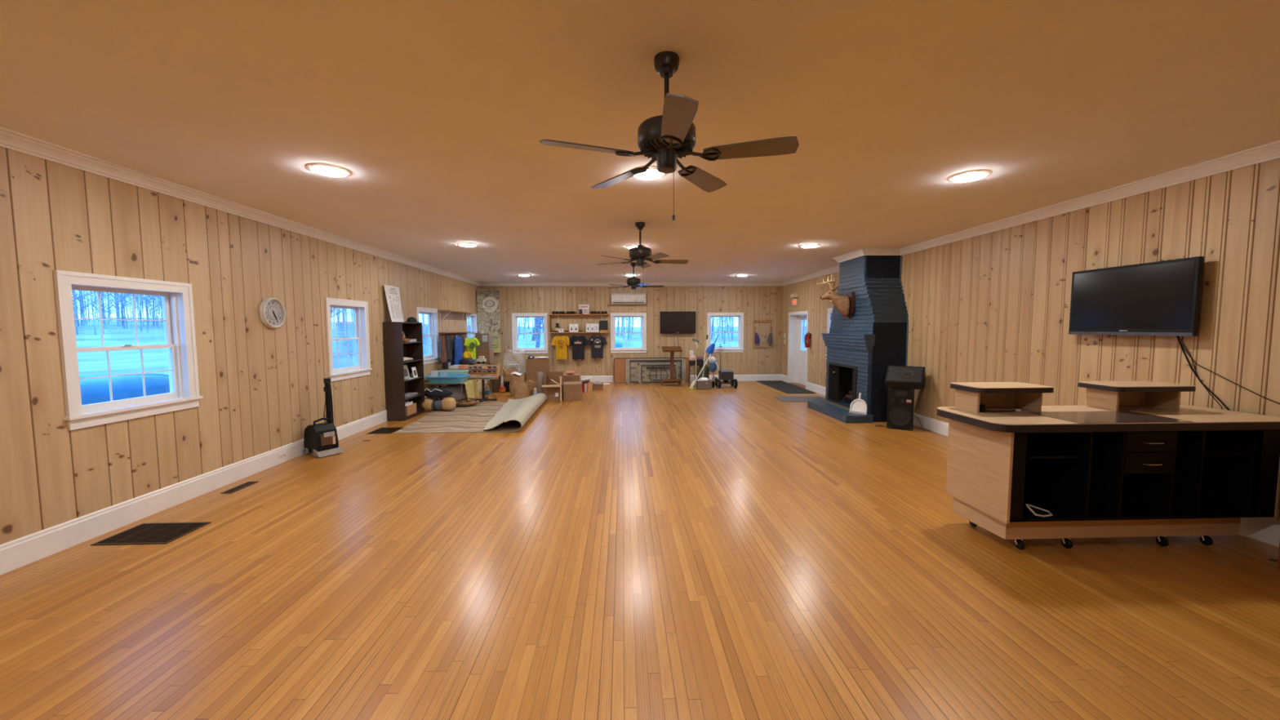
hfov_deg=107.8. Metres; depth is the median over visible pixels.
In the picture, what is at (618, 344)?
trailer
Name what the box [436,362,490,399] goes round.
table
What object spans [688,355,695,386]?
stand
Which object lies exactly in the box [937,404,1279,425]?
countertop
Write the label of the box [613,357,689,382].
folding table
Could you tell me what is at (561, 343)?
shirt
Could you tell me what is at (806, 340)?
fire extinguisher
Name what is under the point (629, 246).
recessed light
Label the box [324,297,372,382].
window
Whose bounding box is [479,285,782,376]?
wall
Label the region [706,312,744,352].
window
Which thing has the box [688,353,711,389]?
mop
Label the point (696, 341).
push broom
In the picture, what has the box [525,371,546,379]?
cardboard box
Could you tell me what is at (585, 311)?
box
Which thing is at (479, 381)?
table skirt
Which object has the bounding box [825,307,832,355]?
window
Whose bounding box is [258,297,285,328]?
wall clock
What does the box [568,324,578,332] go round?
print
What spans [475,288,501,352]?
hanging banner
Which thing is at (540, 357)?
plate
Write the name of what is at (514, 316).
window
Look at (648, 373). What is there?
folding table
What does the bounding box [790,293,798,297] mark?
lamp
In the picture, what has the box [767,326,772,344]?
hanging bag
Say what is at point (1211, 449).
shelf
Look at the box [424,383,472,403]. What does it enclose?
table
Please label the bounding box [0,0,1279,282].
ceiling
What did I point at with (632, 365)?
folding table
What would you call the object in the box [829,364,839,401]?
door
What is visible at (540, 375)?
roll
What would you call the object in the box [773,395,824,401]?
mat
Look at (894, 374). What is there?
grille
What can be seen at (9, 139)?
trim
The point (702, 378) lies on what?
rag
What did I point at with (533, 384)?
paper bag
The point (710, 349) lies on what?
snow shovel
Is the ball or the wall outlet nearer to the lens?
the wall outlet
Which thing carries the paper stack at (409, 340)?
on the bookshelf at (395, 349)
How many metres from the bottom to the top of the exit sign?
0.340 m
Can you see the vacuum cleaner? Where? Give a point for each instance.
(321, 439)
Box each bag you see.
[424,387,452,398]
[441,383,467,401]
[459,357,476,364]
[502,366,516,381]
[509,373,524,395]
[513,380,530,399]
[526,379,537,395]
[697,362,709,379]
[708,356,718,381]
[755,326,759,344]
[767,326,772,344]
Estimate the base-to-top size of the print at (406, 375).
0.279 m
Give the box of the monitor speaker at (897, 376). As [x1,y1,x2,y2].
[884,365,925,389]
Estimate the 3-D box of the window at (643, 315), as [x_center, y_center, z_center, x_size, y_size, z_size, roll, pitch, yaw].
[-0.352,-0.833,14.346,1.130,1.221,0.215,0,4,-2]
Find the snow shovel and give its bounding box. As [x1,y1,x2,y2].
[705,335,718,377]
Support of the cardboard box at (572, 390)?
on the floor
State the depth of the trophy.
8.70 m
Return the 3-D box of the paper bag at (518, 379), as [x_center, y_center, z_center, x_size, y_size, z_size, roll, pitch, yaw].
[-3.037,0.598,11.565,0.349,0.563,0.310,0,4,4]
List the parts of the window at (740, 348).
sash, sash, sill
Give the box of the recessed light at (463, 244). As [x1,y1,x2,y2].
[456,242,478,246]
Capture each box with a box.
[404,400,416,416]
[450,364,469,368]
[475,333,493,350]
[475,349,493,363]
[481,390,490,395]
[525,355,550,372]
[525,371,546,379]
[543,371,563,400]
[563,373,581,382]
[563,381,582,400]
[578,304,589,314]
[582,308,588,314]
[592,382,603,390]
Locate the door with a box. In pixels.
[786,311,808,389]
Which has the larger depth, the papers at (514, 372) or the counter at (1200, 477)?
the papers at (514, 372)
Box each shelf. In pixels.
[437,310,479,323]
[548,314,608,321]
[549,332,608,336]
[1028,440,1085,458]
[1204,443,1253,456]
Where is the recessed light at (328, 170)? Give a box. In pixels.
[305,163,352,177]
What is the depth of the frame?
10.59 m
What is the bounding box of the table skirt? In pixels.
[476,379,482,393]
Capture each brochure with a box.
[431,370,438,377]
[440,370,447,377]
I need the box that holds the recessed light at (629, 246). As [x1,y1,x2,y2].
[625,244,645,248]
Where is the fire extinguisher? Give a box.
[804,332,811,347]
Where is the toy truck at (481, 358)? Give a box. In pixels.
[476,355,486,364]
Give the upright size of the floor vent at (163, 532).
0.006 m
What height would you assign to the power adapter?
0.057 m
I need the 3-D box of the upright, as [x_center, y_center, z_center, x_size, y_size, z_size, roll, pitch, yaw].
[-2.720,-1.096,14.079,0.018,0.517,0.189,0,4,-2]
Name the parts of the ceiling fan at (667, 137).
blade, blade, down rod, pull chain, blade, blade, blade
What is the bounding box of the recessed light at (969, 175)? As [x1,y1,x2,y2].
[946,169,992,182]
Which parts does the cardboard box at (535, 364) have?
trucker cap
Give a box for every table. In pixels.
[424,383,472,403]
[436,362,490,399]
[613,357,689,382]
[626,358,685,382]
[638,363,678,383]
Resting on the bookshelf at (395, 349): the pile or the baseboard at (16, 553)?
the pile
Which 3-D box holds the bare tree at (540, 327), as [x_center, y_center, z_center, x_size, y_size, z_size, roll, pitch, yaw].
[-6.525,-4.504,34.081,4.726,8.379,3.642,-2,5,-28]
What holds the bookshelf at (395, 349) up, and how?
on the floor
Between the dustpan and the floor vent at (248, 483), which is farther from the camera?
the dustpan
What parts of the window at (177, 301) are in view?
sash, sash, sill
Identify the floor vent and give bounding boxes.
[90,521,211,545]
[220,481,257,493]
[366,426,404,434]
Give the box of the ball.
[498,386,506,392]
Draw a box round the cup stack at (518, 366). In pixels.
[517,364,520,373]
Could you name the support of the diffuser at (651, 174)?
attached to the recessed light at (652, 173)
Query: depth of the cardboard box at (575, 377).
11.51 m
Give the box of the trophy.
[816,275,854,319]
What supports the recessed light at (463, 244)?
in the ceiling
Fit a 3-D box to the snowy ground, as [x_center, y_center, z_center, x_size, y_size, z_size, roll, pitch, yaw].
[-21.419,-2.494,36.623,140.000,4.597,125.000,0,4,-2]
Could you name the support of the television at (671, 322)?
attached to the wall at (756, 302)
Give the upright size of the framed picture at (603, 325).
0.345 m
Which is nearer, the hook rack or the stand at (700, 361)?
the stand at (700, 361)
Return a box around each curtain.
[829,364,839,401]
[851,368,855,402]
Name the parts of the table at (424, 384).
leg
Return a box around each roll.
[422,397,456,410]
[537,372,544,393]
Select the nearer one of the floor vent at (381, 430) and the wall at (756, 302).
the floor vent at (381, 430)
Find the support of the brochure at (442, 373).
in the tray at (460, 378)
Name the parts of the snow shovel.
blade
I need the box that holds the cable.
[1026,503,1053,517]
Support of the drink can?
on the table at (475, 362)
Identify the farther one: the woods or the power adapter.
the woods
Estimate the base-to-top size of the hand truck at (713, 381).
0.309 m
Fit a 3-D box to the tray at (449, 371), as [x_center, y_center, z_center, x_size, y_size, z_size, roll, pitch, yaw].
[-4.199,0.342,10.506,0.666,0.213,0.326,0,4,-2]
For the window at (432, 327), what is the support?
in the wall at (260, 386)
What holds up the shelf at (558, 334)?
attached to the wall at (756, 302)
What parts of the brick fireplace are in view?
screen frame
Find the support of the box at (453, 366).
on the table at (475, 362)
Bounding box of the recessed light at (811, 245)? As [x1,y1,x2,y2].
[799,243,820,248]
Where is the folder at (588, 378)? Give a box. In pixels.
[581,377,591,381]
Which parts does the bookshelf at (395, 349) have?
panel, panel, panel, shelf, shelf, shelf, shelf, shelf, panel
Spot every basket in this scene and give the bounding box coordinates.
[402,332,408,342]
[688,360,695,365]
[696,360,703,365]
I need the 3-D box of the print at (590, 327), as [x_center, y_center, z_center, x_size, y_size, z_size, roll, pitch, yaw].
[-1.435,-0.973,14.120,0.385,0.255,0.083,0,4,-2]
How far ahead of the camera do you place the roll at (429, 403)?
9.29 m
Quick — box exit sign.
[790,293,799,305]
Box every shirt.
[463,337,479,359]
[551,335,569,359]
[569,335,587,359]
[587,335,607,358]
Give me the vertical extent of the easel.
0.605 m
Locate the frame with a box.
[542,376,561,401]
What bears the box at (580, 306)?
on the shelf at (557, 316)
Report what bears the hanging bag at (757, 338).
hanging from the hook rack
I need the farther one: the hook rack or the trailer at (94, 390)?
the hook rack
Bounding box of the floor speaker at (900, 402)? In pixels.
[886,387,914,431]
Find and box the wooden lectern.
[661,346,682,386]
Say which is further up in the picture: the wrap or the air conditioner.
the air conditioner
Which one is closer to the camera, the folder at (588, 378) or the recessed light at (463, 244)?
the recessed light at (463, 244)
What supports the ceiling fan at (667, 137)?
hanging from the ceiling
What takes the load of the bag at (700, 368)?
on the floor
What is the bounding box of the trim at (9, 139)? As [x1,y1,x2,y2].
[0,126,1279,285]
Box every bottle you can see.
[533,387,537,394]
[555,323,559,332]
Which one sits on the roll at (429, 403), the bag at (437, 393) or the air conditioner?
the bag at (437, 393)
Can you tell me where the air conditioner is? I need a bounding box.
[611,293,645,304]
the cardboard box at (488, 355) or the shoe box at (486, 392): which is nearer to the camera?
the shoe box at (486, 392)
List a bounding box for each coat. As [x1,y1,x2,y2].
[439,335,447,363]
[444,334,453,359]
[447,338,453,368]
[458,334,465,352]
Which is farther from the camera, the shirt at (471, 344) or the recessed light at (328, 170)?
the shirt at (471, 344)
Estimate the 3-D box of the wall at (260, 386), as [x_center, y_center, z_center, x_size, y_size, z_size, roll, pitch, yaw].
[-4.499,-0.241,5.885,0.009,3.035,16.630,0,4,-2]
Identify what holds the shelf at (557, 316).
attached to the wall at (756, 302)
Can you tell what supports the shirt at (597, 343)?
hanging from the shelf at (558, 334)
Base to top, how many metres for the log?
0.101 m
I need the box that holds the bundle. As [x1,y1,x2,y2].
[403,355,413,361]
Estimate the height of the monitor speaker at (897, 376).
0.342 m
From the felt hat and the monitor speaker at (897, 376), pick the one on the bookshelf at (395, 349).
the felt hat
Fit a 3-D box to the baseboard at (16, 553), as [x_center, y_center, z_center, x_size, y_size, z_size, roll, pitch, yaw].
[0.120,1.145,6.158,9.227,0.200,16.510,0,4,-2]
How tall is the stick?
1.422 m
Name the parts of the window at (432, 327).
pane, sash, pane, sash, sill, coat rail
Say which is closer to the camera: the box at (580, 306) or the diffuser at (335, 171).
the diffuser at (335, 171)
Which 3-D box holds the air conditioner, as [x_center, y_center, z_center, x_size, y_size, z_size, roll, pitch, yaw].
[-0.345,-1.846,14.099,1.046,0.317,0.227,0,4,-2]
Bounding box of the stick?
[550,336,553,371]
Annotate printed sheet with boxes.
[383,284,404,321]
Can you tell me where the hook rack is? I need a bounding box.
[753,319,771,347]
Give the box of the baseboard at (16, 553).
[0,373,1279,574]
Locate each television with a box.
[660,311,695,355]
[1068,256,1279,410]
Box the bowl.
[402,338,408,342]
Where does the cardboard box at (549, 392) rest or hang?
on the floor
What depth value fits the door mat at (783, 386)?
12.86 m
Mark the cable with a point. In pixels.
(1027, 504)
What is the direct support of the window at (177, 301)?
in the wall at (260, 386)
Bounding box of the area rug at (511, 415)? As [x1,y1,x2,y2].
[394,393,546,433]
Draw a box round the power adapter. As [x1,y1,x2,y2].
[979,404,1015,412]
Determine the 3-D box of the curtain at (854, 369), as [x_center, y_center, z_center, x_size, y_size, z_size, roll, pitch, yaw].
[3.970,0.522,8.650,0.017,0.730,0.136,0,4,-2]
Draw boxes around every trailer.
[79,373,169,404]
[615,341,622,347]
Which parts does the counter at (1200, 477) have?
panel, drawer, drawer, handle, handle, panel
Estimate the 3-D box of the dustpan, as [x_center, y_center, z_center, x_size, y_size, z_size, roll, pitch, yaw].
[3.881,0.765,8.273,0.289,0.370,0.119,4,6,45]
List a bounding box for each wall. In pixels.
[0,146,479,544]
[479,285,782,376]
[782,157,1279,519]
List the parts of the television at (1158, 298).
trim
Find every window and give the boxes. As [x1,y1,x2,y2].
[53,270,203,430]
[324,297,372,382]
[415,306,471,364]
[465,313,477,337]
[511,312,548,353]
[609,312,647,352]
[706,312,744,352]
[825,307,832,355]
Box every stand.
[467,362,500,402]
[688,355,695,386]
[696,356,703,379]
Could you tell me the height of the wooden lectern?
1.121 m
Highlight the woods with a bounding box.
[71,289,806,344]
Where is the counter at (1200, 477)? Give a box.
[936,381,1279,549]
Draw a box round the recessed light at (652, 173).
[631,166,666,179]
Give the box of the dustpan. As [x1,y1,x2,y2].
[849,392,866,414]
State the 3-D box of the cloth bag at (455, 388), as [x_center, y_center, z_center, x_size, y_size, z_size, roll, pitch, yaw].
[-4.060,0.736,10.345,0.715,0.428,0.492,0,4,-2]
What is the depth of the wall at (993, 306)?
4.92 m
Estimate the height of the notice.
0.180 m
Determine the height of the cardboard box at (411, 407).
0.228 m
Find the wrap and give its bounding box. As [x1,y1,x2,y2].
[565,370,574,374]
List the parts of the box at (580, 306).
printed panel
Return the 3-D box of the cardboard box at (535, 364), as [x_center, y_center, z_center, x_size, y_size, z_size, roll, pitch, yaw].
[-2.786,0.083,12.789,0.582,0.442,0.400,0,4,-2]
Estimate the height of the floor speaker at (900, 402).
0.682 m
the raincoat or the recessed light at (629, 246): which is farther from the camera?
the raincoat
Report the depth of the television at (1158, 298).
4.33 m
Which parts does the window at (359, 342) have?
pane, sash, pane, sash, sill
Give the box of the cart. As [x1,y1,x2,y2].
[714,351,737,388]
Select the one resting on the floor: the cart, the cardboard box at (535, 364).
the cart
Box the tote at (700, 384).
[696,379,712,389]
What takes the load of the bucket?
on the floor
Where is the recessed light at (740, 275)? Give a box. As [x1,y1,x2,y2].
[735,274,748,276]
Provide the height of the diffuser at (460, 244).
0.020 m
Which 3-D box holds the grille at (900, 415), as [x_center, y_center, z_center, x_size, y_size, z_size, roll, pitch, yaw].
[4.208,0.917,7.562,0.270,0.270,0.006,3,5,36]
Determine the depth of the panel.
3.47 m
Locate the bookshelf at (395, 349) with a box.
[382,321,425,421]
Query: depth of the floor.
2.91 m
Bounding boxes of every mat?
[755,380,816,393]
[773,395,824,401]
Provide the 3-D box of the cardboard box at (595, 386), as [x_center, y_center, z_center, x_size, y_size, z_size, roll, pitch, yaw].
[-1.133,0.716,12.586,0.280,0.170,0.280,0,4,-2]
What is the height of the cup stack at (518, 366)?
0.240 m
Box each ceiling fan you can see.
[539,51,799,220]
[596,222,688,285]
[608,262,663,301]
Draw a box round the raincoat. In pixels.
[453,335,462,364]
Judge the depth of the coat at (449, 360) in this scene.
11.24 m
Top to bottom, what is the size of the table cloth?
0.373 m
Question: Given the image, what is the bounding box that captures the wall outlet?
[279,452,285,460]
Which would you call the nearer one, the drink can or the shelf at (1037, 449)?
the shelf at (1037, 449)
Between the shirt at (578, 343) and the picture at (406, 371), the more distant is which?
the shirt at (578, 343)
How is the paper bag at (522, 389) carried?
on the floor
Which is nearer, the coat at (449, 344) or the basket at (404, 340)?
the basket at (404, 340)
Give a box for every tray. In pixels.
[424,373,470,382]
[437,369,469,374]
[456,397,478,405]
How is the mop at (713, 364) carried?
on the floor
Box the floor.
[0,381,1279,719]
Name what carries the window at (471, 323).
in the wall at (260, 386)
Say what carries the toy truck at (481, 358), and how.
on the table at (475, 362)
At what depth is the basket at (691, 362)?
12.98 m
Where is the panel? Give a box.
[1028,410,1193,423]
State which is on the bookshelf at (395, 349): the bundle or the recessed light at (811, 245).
the bundle
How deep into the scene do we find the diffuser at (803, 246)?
7.78 m
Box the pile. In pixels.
[404,392,417,399]
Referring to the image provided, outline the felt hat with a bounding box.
[404,316,419,324]
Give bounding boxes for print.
[403,364,410,378]
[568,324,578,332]
[586,323,599,332]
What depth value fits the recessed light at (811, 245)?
7.78 m
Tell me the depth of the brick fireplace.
8.29 m
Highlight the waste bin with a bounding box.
[490,376,501,392]
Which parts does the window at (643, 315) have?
sash, sill, sash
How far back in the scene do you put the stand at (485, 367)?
10.71 m
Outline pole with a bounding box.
[702,334,707,377]
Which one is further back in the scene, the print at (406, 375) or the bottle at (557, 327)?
the bottle at (557, 327)
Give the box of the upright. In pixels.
[548,315,551,332]
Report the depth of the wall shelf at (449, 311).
11.63 m
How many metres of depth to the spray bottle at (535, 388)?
10.88 m
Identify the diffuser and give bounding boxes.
[311,166,346,177]
[459,243,475,246]
[634,169,662,179]
[802,244,817,248]
[952,172,986,182]
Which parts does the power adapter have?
cord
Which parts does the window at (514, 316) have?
sill, sash, sash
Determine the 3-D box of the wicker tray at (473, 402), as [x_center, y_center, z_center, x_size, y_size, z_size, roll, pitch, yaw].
[-3.706,0.886,10.001,0.480,0.161,0.480,0,4,-2]
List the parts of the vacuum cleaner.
carry handle, power cord, water tank, label plate, label plate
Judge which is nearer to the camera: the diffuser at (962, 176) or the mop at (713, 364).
the diffuser at (962, 176)
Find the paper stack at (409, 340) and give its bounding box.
[406,338,416,342]
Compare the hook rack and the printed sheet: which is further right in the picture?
the hook rack
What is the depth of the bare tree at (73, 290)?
37.23 m
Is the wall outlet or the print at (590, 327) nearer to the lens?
the wall outlet
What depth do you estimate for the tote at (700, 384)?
12.57 m
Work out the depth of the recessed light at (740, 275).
12.18 m
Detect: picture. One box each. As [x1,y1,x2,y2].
[404,368,408,377]
[599,320,608,332]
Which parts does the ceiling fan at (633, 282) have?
blade, blade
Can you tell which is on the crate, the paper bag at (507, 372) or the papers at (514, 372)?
the paper bag at (507, 372)
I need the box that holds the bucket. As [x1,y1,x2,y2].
[582,382,588,392]
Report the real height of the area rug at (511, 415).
0.232 m
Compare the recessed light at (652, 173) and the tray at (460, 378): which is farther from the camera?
the tray at (460, 378)
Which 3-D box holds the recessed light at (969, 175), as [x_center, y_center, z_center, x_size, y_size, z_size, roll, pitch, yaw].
[2.991,-1.662,4.247,0.342,0.024,0.342,0,4,-2]
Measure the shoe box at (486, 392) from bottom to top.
0.100 m
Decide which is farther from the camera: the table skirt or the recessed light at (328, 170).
the table skirt
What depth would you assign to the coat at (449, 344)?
10.96 m
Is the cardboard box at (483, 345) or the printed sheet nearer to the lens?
the printed sheet
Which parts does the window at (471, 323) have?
pane, sash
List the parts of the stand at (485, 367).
post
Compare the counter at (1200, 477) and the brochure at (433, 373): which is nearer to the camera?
the counter at (1200, 477)
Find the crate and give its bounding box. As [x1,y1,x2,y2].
[503,381,510,391]
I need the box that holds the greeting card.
[410,366,417,377]
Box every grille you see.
[886,366,923,382]
[891,408,909,424]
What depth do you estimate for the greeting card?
9.00 m
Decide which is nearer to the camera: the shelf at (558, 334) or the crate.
the crate
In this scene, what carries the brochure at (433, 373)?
in the tray at (460, 378)
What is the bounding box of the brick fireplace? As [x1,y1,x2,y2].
[807,255,908,423]
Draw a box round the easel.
[476,379,496,398]
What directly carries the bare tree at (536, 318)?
on the snowy ground
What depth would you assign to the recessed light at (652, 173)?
4.12 m
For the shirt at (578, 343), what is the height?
0.739 m
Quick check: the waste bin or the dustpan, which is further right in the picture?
the dustpan
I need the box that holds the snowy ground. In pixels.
[75,317,805,374]
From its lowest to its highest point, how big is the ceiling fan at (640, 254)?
0.810 m
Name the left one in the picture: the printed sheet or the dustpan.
the printed sheet
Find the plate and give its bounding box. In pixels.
[534,356,548,359]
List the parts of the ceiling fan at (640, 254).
blade, blade, down rod, blade, blade, blade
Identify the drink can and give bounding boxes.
[442,361,450,368]
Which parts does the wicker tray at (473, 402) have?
dark handle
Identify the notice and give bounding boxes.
[482,335,488,342]
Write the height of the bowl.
0.070 m
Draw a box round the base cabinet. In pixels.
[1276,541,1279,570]
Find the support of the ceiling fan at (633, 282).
hanging from the ceiling
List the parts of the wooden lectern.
board, rail, post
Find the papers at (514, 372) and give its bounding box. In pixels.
[511,371,521,375]
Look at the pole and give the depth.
13.08 m
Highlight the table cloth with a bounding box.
[424,379,479,400]
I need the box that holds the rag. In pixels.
[696,377,709,383]
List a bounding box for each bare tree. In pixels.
[71,289,80,311]
[531,317,537,340]
[535,317,543,347]
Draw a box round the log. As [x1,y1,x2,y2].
[844,394,852,399]
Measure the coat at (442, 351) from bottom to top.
0.632 m
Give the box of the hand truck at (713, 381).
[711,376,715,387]
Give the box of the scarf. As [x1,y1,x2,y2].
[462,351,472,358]
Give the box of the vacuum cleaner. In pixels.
[302,377,342,457]
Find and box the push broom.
[692,337,701,356]

